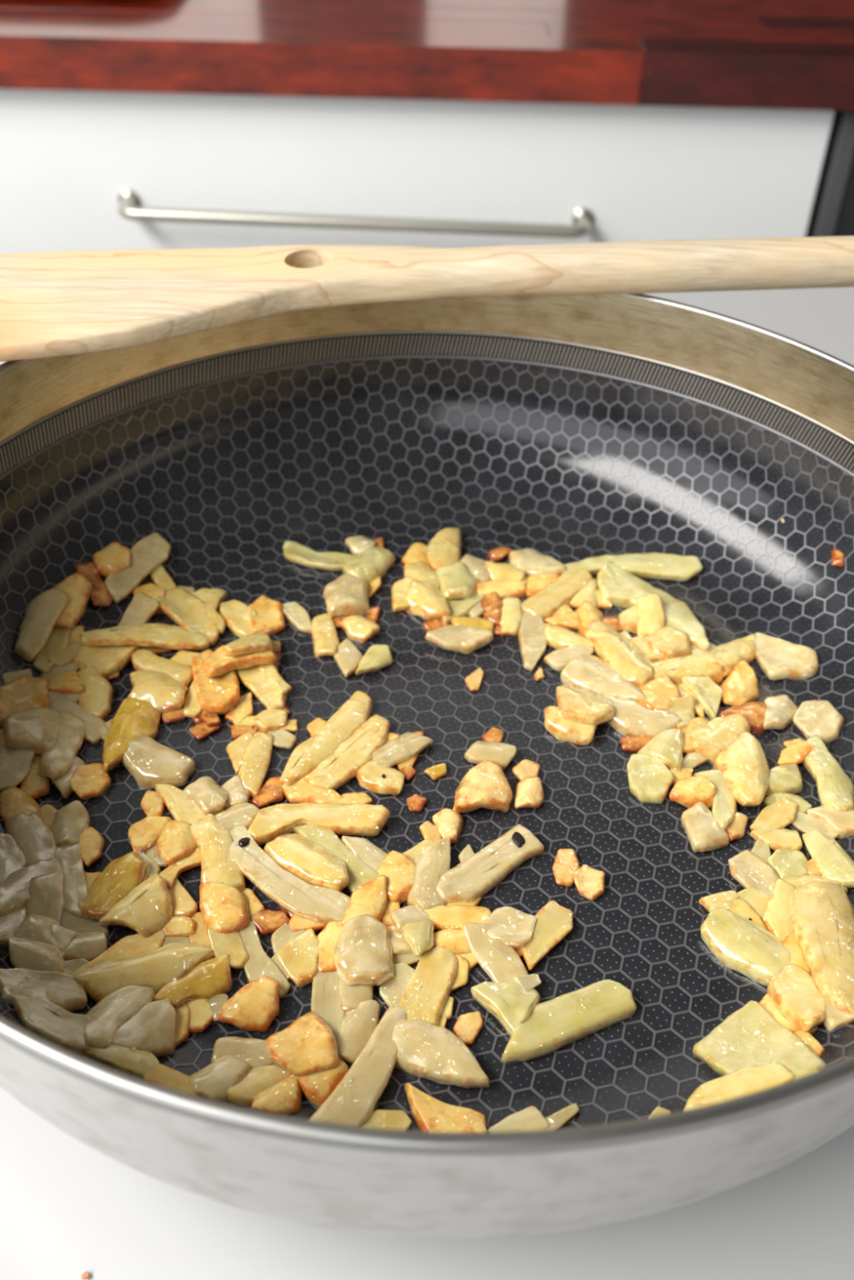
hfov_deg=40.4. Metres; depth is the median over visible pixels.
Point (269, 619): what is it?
chunk
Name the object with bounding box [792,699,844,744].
chunk
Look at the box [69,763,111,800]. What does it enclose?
chunk
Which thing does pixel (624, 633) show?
chunk
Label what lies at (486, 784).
bit
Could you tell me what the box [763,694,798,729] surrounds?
onion petal
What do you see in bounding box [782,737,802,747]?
crumb
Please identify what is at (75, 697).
chunk
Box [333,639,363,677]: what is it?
chunk
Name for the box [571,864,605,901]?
bit
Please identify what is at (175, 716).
chunk
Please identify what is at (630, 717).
chunk
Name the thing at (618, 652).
chunk
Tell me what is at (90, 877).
chunk
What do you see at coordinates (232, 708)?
chunk
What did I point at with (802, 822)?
chunk
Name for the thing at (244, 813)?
chunk
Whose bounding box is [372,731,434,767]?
chunk
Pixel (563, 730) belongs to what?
chunk
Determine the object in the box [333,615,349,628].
crumb
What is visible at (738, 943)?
chunk
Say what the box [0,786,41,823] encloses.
chunk
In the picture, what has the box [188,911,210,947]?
chunk
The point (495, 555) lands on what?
crumb
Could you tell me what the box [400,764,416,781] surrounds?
crumb
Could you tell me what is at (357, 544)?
chunk
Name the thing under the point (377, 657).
chunk
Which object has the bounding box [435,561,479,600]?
chunk
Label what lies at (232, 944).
chunk
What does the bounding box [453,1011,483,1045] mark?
bit
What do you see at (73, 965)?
chunk
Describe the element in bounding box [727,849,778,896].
chunk
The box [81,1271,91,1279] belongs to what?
crumb
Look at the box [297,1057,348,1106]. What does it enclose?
chunk
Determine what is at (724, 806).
chunk
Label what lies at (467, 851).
chunk
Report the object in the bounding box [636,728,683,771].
chunk
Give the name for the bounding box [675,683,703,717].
strip
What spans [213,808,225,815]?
crumb
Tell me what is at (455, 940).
chunk
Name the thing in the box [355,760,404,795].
chunk
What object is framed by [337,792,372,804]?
chunk
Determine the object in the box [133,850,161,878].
chunk
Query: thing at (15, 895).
chunk
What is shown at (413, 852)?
chunk
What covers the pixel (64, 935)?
chunk
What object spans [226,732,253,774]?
chunk
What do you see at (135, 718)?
onion petal
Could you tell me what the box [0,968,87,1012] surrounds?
chunk
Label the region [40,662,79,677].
chunk
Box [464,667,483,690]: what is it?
bit
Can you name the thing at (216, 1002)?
chunk
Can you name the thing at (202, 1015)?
onion petal
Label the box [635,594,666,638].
chunk
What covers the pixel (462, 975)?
chunk
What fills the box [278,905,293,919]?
crumb
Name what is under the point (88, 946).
chunk
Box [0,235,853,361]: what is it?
wooden spatula
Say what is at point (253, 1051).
chunk
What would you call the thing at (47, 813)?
chunk
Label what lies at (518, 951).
crumb
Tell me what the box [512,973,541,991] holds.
chunk
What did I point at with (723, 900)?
chunk
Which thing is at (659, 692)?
chunk
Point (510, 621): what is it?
chunk
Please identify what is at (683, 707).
chunk
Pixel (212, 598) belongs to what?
chunk
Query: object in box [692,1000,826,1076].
onion petal
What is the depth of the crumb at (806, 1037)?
0.25 m
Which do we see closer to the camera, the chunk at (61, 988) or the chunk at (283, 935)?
the chunk at (61, 988)
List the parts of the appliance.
door panel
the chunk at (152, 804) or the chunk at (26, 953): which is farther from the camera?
the chunk at (152, 804)
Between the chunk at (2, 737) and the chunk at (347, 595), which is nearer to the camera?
the chunk at (2, 737)
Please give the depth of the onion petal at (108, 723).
0.33 m
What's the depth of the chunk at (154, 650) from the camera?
0.35 m
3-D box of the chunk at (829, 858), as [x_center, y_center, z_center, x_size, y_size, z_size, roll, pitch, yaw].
[0.103,0.056,0.295,0.010,0.006,0.021,-7,41,-10]
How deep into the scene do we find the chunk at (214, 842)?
0.29 m
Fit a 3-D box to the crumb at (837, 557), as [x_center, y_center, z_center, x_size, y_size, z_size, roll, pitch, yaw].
[0.127,-0.025,0.360,0.004,0.003,0.006,10,41,10]
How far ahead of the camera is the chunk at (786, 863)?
0.29 m
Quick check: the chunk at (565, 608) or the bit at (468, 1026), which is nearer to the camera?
the bit at (468, 1026)
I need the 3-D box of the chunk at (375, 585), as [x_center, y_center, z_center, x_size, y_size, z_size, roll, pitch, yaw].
[-0.018,-0.017,0.380,0.007,0.002,0.013,2,41,0]
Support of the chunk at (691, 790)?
in the frying pan
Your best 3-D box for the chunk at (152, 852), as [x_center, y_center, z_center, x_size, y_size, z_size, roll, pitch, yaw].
[-0.069,0.055,0.295,0.006,0.002,0.011,-24,47,-27]
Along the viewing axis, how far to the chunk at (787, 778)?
0.32 m
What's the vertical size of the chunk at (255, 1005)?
0.005 m
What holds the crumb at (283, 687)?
on the frying pan
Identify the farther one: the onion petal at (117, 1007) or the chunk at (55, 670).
the chunk at (55, 670)
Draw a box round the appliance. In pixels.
[805,110,853,236]
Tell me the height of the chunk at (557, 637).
0.005 m
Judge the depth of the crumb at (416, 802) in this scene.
0.31 m
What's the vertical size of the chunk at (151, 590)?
0.005 m
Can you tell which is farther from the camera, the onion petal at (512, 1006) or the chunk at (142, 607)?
the chunk at (142, 607)
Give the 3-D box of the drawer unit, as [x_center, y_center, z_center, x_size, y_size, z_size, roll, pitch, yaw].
[-0.135,-0.306,1.447,0.946,0.858,0.618,2,41,0]
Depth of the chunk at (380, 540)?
0.40 m
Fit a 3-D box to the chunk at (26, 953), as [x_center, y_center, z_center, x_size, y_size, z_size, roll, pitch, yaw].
[-0.089,0.072,0.263,0.014,0.006,0.010,2,41,0]
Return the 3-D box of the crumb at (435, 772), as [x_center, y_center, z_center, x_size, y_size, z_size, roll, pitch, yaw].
[0.003,0.036,0.319,0.007,0.002,0.004,-17,44,-21]
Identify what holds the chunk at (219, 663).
in the frying pan
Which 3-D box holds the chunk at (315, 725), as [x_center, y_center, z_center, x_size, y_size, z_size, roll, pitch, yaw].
[-0.031,0.025,0.330,0.006,0.002,0.008,27,47,26]
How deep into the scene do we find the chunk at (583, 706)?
0.33 m
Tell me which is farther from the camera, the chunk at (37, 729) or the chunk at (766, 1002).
the chunk at (37, 729)
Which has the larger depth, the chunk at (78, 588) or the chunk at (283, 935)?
the chunk at (78, 588)
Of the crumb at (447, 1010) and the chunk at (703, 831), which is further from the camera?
the chunk at (703, 831)
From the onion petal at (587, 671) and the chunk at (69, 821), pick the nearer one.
the chunk at (69, 821)
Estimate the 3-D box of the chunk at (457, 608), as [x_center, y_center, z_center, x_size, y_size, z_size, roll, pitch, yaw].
[0.012,-0.011,0.374,0.021,0.003,0.010,-23,46,-26]
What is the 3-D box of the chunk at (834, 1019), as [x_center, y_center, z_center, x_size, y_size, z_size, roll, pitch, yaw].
[0.089,0.082,0.256,0.008,0.004,0.008,-22,46,-25]
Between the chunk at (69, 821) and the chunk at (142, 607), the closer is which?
the chunk at (69, 821)
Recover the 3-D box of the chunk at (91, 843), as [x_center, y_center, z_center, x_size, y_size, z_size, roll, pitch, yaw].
[-0.086,0.053,0.296,0.008,0.003,0.011,-28,49,-30]
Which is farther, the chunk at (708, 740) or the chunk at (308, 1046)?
the chunk at (708, 740)
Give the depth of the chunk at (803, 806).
0.31 m
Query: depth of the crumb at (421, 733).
0.33 m
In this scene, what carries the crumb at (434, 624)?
in the frying pan
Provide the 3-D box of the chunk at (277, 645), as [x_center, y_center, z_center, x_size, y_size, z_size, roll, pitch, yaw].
[-0.048,0.002,0.357,0.006,0.002,0.006,2,41,0]
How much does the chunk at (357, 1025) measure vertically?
0.004 m
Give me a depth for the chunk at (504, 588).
0.38 m
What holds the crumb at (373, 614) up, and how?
in the frying pan
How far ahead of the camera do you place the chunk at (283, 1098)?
0.24 m
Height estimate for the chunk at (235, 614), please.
0.004 m
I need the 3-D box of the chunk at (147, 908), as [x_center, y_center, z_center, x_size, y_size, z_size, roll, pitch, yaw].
[-0.068,0.065,0.280,0.014,0.007,0.019,27,47,26]
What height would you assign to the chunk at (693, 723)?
0.003 m
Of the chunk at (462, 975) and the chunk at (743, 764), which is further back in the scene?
the chunk at (743, 764)
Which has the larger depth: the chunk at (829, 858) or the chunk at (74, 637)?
the chunk at (74, 637)
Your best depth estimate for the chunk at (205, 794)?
0.31 m
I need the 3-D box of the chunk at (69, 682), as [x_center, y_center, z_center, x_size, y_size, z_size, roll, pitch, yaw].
[-0.106,0.012,0.339,0.014,0.004,0.010,2,41,0]
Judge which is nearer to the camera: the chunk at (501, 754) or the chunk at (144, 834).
the chunk at (144, 834)
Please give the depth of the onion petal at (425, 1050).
0.25 m
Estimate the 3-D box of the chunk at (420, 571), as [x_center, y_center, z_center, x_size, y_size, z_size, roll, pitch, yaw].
[-0.001,-0.020,0.382,0.012,0.005,0.016,-7,41,-10]
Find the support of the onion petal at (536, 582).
in the frying pan
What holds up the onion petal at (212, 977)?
in the frying pan
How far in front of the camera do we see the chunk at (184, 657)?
0.35 m
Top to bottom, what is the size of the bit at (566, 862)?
0.002 m
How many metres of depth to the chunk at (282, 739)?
0.33 m
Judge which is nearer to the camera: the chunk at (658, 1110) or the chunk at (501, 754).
the chunk at (658, 1110)
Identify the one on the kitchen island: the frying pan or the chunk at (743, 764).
the frying pan
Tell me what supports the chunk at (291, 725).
in the frying pan
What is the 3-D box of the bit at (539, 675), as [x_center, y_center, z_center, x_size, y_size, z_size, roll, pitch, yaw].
[0.034,0.010,0.350,0.003,0.002,0.005,2,41,0]
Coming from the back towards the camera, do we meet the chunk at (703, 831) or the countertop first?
the countertop
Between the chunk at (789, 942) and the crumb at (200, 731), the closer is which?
the chunk at (789, 942)
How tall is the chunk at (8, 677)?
0.004 m
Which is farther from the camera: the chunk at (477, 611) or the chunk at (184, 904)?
the chunk at (477, 611)
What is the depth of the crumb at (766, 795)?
0.31 m
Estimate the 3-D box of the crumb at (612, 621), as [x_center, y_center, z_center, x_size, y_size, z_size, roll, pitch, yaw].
[0.058,-0.004,0.367,0.007,0.003,0.010,-7,41,-10]
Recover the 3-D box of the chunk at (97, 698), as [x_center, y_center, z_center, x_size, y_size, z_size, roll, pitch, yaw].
[-0.096,0.015,0.338,0.010,0.005,0.021,-9,42,-12]
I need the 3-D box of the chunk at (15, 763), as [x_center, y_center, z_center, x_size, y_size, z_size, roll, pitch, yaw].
[-0.112,0.032,0.313,0.011,0.005,0.023,2,41,0]
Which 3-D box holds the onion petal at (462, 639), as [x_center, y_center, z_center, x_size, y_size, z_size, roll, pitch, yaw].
[0.010,-0.001,0.360,0.019,0.006,0.012,16,43,17]
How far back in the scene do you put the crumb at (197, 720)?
0.33 m
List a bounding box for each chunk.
[0,675,49,728]
[0,728,4,746]
[0,744,34,793]
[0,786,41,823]
[0,857,63,917]
[0,906,26,946]
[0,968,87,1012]
[1,668,33,684]
[2,707,64,755]
[4,812,57,866]
[8,936,66,972]
[13,915,64,958]
[25,871,63,923]
[39,804,57,829]
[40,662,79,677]
[48,670,84,693]
[50,755,86,798]
[51,572,92,629]
[51,800,90,846]
[51,923,76,951]
[61,693,81,703]
[61,958,88,973]
[63,931,107,961]
[69,625,84,642]
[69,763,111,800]
[74,644,140,679]
[77,665,114,719]
[77,851,149,920]
[79,826,104,867]
[84,871,102,888]
[85,1044,159,1079]
[92,541,132,577]
[98,873,173,937]
[106,671,119,680]
[111,999,175,1057]
[118,591,159,626]
[121,735,195,788]
[127,669,188,713]
[128,815,171,853]
[132,582,166,614]
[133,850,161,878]
[140,645,172,654]
[140,790,164,816]
[144,844,167,867]
[155,819,196,866]
[160,704,186,724]
[162,915,195,937]
[168,878,198,917]
[169,649,200,668]
[173,1002,190,1047]
[182,775,228,815]
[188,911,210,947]
[189,1055,249,1103]
[190,813,245,890]
[192,587,228,634]
[199,880,249,934]
[200,644,276,676]
[207,927,248,968]
[208,993,229,1022]
[210,1035,274,1069]
[214,802,259,830]
[217,706,234,715]
[217,975,279,1031]
[218,600,257,637]
[221,774,250,808]
[222,631,273,655]
[225,692,253,723]
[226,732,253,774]
[226,1063,291,1106]
[232,715,254,729]
[240,888,264,916]
[248,595,284,635]
[251,1074,302,1115]
[252,708,287,732]
[252,775,284,808]
[263,833,348,892]
[265,1010,339,1076]
[267,728,297,749]
[271,640,281,652]
[271,923,305,954]
[271,949,289,980]
[275,928,319,987]
[280,719,297,732]
[288,914,326,931]
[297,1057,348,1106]
[306,717,326,736]
[316,921,342,972]
[323,573,369,617]
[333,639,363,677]
[333,914,394,986]
[336,999,380,1064]
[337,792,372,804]
[339,978,373,1012]
[341,614,380,643]
[341,835,387,871]
[341,875,387,926]
[344,535,377,555]
[355,644,392,675]
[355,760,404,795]
[367,576,381,599]
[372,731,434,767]
[373,537,383,548]
[376,850,415,903]
[378,962,415,1007]
[380,900,399,926]
[386,924,412,955]
[390,904,431,934]
[391,576,413,612]
[393,952,422,965]
[397,754,418,770]
[401,542,430,566]
[401,838,434,861]
[403,561,439,588]
[404,579,450,620]
[404,1082,487,1132]
[426,527,462,571]
[432,928,471,954]
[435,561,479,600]
[441,588,484,622]
[446,896,481,906]
[450,617,494,631]
[451,954,469,991]
[457,844,474,862]
[458,952,478,971]
[459,554,491,582]
[463,740,516,769]
[464,601,484,617]
[475,576,527,599]
[480,591,502,626]
[482,906,537,949]
[484,560,525,581]
[499,597,523,635]
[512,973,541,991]
[542,622,594,649]
[543,610,578,630]
[543,705,596,745]
[551,603,573,616]
[555,684,614,725]
[568,578,597,608]
[574,600,603,635]
[582,620,653,687]
[602,694,681,737]
[617,605,637,634]
[618,631,631,639]
[626,753,673,804]
[628,636,657,662]
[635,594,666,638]
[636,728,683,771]
[638,675,680,711]
[642,625,690,661]
[648,1106,671,1117]
[667,695,694,728]
[669,774,716,808]
[675,716,708,753]
[680,801,728,852]
[688,713,750,764]
[689,642,716,654]
[693,769,737,829]
[697,889,739,911]
[700,907,791,986]
[713,731,768,806]
[719,701,767,733]
[720,659,759,706]
[722,671,729,678]
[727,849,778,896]
[728,897,767,930]
[736,888,769,919]
[749,828,802,850]
[750,839,770,862]
[753,632,818,680]
[758,993,817,1035]
[762,792,812,813]
[765,764,802,793]
[766,964,826,1031]
[767,848,808,879]
[777,740,814,765]
[782,930,810,973]
[790,1067,817,1079]
[791,811,839,839]
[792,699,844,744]
[801,829,853,888]
[806,804,853,839]
[822,999,853,1031]
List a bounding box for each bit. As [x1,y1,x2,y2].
[419,820,441,841]
[431,808,463,843]
[453,759,512,813]
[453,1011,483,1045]
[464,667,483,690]
[511,759,540,781]
[514,776,544,809]
[533,666,544,680]
[551,848,579,887]
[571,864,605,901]
[724,811,747,841]
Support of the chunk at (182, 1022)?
in the frying pan
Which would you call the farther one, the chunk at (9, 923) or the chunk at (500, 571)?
the chunk at (500, 571)
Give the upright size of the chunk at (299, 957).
0.003 m
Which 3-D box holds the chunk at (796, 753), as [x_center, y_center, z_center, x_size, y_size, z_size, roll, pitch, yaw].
[0.103,0.032,0.324,0.012,0.004,0.007,-28,49,-30]
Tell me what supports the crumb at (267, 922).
in the frying pan
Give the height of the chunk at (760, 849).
0.002 m
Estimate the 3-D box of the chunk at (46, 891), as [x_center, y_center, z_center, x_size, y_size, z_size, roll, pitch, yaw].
[-0.092,0.063,0.278,0.009,0.005,0.018,-6,41,-9]
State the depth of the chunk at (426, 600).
0.37 m
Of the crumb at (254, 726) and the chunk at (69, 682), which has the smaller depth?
the crumb at (254, 726)
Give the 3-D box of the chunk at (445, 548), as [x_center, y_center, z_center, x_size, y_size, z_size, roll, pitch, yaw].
[0.005,-0.030,0.394,0.013,0.006,0.024,2,41,0]
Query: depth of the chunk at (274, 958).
0.27 m
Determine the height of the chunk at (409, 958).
0.002 m
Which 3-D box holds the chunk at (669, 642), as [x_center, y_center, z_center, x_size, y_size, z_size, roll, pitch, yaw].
[0.074,0.002,0.359,0.014,0.006,0.014,-16,44,-20]
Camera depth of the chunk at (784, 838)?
0.30 m
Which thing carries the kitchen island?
on the floor
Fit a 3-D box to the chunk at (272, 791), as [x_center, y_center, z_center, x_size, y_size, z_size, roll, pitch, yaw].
[-0.042,0.041,0.311,0.008,0.003,0.011,2,41,0]
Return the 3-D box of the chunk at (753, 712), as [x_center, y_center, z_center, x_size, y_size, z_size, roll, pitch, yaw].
[0.093,0.022,0.337,0.016,0.005,0.012,2,41,0]
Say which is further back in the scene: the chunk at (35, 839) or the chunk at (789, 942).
the chunk at (35, 839)
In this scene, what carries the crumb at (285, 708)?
in the frying pan
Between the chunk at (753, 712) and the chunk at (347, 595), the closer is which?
the chunk at (753, 712)
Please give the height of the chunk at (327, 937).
0.004 m
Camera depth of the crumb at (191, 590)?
0.38 m
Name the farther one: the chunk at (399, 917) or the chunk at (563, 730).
the chunk at (563, 730)
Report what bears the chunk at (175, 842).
in the frying pan
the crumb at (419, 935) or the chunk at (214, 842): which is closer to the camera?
the crumb at (419, 935)
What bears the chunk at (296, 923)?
in the frying pan
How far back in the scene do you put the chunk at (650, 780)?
0.32 m
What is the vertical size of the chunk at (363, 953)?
0.006 m
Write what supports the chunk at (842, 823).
in the frying pan
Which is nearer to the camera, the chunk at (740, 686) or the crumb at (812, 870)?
the crumb at (812, 870)
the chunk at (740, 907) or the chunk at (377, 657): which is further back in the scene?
the chunk at (377, 657)
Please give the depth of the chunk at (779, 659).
0.35 m
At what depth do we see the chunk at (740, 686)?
0.34 m
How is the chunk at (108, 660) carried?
in the frying pan
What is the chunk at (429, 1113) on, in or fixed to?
in the frying pan
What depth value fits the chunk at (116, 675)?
0.34 m
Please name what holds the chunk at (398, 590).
in the frying pan
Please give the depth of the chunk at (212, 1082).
0.24 m
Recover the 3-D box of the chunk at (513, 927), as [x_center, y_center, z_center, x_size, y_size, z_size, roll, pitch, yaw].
[0.019,0.069,0.279,0.013,0.005,0.011,14,42,14]
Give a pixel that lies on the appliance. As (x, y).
(832, 214)
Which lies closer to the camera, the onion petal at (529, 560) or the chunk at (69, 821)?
the chunk at (69, 821)
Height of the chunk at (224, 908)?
0.005 m
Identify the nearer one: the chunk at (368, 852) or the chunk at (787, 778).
the chunk at (368, 852)
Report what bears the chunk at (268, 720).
in the frying pan
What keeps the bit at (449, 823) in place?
in the frying pan
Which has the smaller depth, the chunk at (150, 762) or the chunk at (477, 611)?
the chunk at (150, 762)
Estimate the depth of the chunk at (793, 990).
0.26 m
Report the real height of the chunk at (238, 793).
0.004 m
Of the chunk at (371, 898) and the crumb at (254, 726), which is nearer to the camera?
the chunk at (371, 898)
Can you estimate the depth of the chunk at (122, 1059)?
0.24 m
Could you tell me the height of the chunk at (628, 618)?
0.005 m
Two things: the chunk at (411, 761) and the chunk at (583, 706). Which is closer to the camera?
the chunk at (411, 761)
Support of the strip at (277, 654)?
in the frying pan
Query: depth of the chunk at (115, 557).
0.37 m
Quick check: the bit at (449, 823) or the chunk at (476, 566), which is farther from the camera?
the chunk at (476, 566)
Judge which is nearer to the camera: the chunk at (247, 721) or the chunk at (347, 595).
the chunk at (247, 721)
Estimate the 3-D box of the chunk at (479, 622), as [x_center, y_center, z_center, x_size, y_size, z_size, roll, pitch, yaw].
[0.015,-0.005,0.366,0.014,0.003,0.008,2,41,0]
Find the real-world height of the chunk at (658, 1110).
0.002 m
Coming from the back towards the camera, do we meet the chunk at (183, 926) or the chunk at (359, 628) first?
the chunk at (359, 628)
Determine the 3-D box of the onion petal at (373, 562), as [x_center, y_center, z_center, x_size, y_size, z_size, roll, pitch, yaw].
[-0.020,-0.025,0.387,0.013,0.006,0.019,23,45,23]
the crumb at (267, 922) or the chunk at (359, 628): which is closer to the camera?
the crumb at (267, 922)
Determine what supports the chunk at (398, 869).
in the frying pan
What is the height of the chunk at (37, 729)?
0.010 m
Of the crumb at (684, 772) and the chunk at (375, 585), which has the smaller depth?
the crumb at (684, 772)
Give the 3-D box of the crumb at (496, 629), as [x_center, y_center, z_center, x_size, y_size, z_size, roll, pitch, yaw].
[0.022,-0.004,0.366,0.005,0.002,0.006,10,41,10]
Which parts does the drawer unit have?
handle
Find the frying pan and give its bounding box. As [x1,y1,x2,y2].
[0,293,853,1239]
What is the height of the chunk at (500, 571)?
0.005 m
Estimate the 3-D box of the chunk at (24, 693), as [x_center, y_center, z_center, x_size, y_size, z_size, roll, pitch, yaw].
[-0.115,0.017,0.328,0.014,0.008,0.019,-8,42,-11]
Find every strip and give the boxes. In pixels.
[272,651,280,671]
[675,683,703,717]
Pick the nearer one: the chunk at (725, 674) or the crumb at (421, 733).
the crumb at (421, 733)
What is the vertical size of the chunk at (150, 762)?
0.006 m
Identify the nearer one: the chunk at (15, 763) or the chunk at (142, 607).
the chunk at (15, 763)
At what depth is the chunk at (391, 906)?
0.28 m
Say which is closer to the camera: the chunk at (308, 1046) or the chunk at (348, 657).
the chunk at (308, 1046)
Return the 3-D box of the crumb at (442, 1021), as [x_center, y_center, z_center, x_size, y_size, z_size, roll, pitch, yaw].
[0.001,0.086,0.260,0.008,0.002,0.005,2,41,0]
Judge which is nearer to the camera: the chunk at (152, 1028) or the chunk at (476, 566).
the chunk at (152, 1028)
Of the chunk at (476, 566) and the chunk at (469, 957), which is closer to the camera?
the chunk at (469, 957)
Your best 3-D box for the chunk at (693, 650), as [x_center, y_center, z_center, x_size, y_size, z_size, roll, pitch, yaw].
[0.085,0.003,0.359,0.010,0.002,0.007,-17,44,-20]
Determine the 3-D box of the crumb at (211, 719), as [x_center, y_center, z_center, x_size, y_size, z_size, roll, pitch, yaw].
[-0.061,0.022,0.331,0.005,0.002,0.005,-21,45,-24]
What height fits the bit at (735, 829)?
0.003 m
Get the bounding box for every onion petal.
[83,985,156,1048]
[102,697,161,772]
[102,718,112,741]
[154,953,232,1008]
[186,998,213,1033]
[342,546,395,584]
[391,1018,489,1088]
[425,624,493,653]
[471,982,540,1036]
[508,548,565,577]
[525,573,559,598]
[543,645,594,671]
[560,653,645,703]
[595,588,612,608]
[682,676,723,719]
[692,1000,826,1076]
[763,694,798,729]
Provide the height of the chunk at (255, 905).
0.002 m
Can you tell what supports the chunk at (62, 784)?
in the frying pan
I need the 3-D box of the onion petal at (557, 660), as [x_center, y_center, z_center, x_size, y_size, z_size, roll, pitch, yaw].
[0.043,0.005,0.354,0.016,0.004,0.010,2,41,0]
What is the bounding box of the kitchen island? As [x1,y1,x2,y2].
[0,287,853,1279]
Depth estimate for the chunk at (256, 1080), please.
0.24 m
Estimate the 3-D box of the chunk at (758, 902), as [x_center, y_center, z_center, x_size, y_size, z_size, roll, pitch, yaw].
[0.081,0.065,0.287,0.009,0.003,0.010,19,43,19]
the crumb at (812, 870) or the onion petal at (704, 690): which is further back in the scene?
the onion petal at (704, 690)
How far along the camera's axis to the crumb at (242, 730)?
0.33 m
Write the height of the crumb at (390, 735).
0.001 m
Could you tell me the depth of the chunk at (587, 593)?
0.38 m
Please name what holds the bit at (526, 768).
in the frying pan
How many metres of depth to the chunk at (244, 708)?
0.33 m
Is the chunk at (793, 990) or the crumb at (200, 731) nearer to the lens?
the chunk at (793, 990)
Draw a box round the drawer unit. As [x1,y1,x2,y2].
[0,88,835,253]
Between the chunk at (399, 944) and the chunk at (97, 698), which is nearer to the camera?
the chunk at (399, 944)
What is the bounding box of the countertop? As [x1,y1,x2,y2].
[0,0,853,111]
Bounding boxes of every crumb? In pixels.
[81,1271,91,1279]
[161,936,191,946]
[177,585,195,594]
[189,721,220,740]
[191,709,208,724]
[200,712,221,726]
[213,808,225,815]
[230,724,258,739]
[249,909,289,935]
[251,724,267,733]
[275,678,291,695]
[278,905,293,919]
[282,705,290,715]
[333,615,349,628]
[366,606,381,622]
[384,732,399,744]
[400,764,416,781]
[402,920,434,956]
[406,793,426,812]
[411,731,423,735]
[423,617,449,631]
[423,763,446,780]
[438,1016,447,1027]
[440,995,453,1020]
[481,727,503,742]
[486,546,513,562]
[493,624,504,636]
[514,948,523,957]
[602,615,622,632]
[668,767,693,784]
[764,792,777,797]
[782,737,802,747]
[793,1029,824,1056]
[803,858,821,875]
[831,549,844,567]
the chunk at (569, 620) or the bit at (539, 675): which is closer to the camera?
the bit at (539, 675)
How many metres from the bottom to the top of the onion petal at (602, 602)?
0.004 m
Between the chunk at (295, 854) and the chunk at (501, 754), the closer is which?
the chunk at (295, 854)
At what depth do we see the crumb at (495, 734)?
0.33 m
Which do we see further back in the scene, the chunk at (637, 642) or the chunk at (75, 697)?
the chunk at (637, 642)
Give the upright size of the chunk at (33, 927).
0.006 m
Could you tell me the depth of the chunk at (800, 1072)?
0.24 m
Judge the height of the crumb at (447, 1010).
0.002 m
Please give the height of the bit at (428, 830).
0.002 m
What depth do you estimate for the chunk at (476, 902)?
0.28 m
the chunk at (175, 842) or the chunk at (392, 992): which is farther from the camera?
the chunk at (175, 842)
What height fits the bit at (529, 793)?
0.004 m
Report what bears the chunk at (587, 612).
in the frying pan
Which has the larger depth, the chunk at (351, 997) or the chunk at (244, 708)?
the chunk at (244, 708)
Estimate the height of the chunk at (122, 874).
0.006 m
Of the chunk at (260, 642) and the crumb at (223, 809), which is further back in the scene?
the chunk at (260, 642)
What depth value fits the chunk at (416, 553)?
0.39 m
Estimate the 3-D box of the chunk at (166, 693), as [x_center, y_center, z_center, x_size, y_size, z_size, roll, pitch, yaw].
[-0.079,0.015,0.338,0.018,0.007,0.018,2,41,0]
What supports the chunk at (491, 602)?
in the frying pan

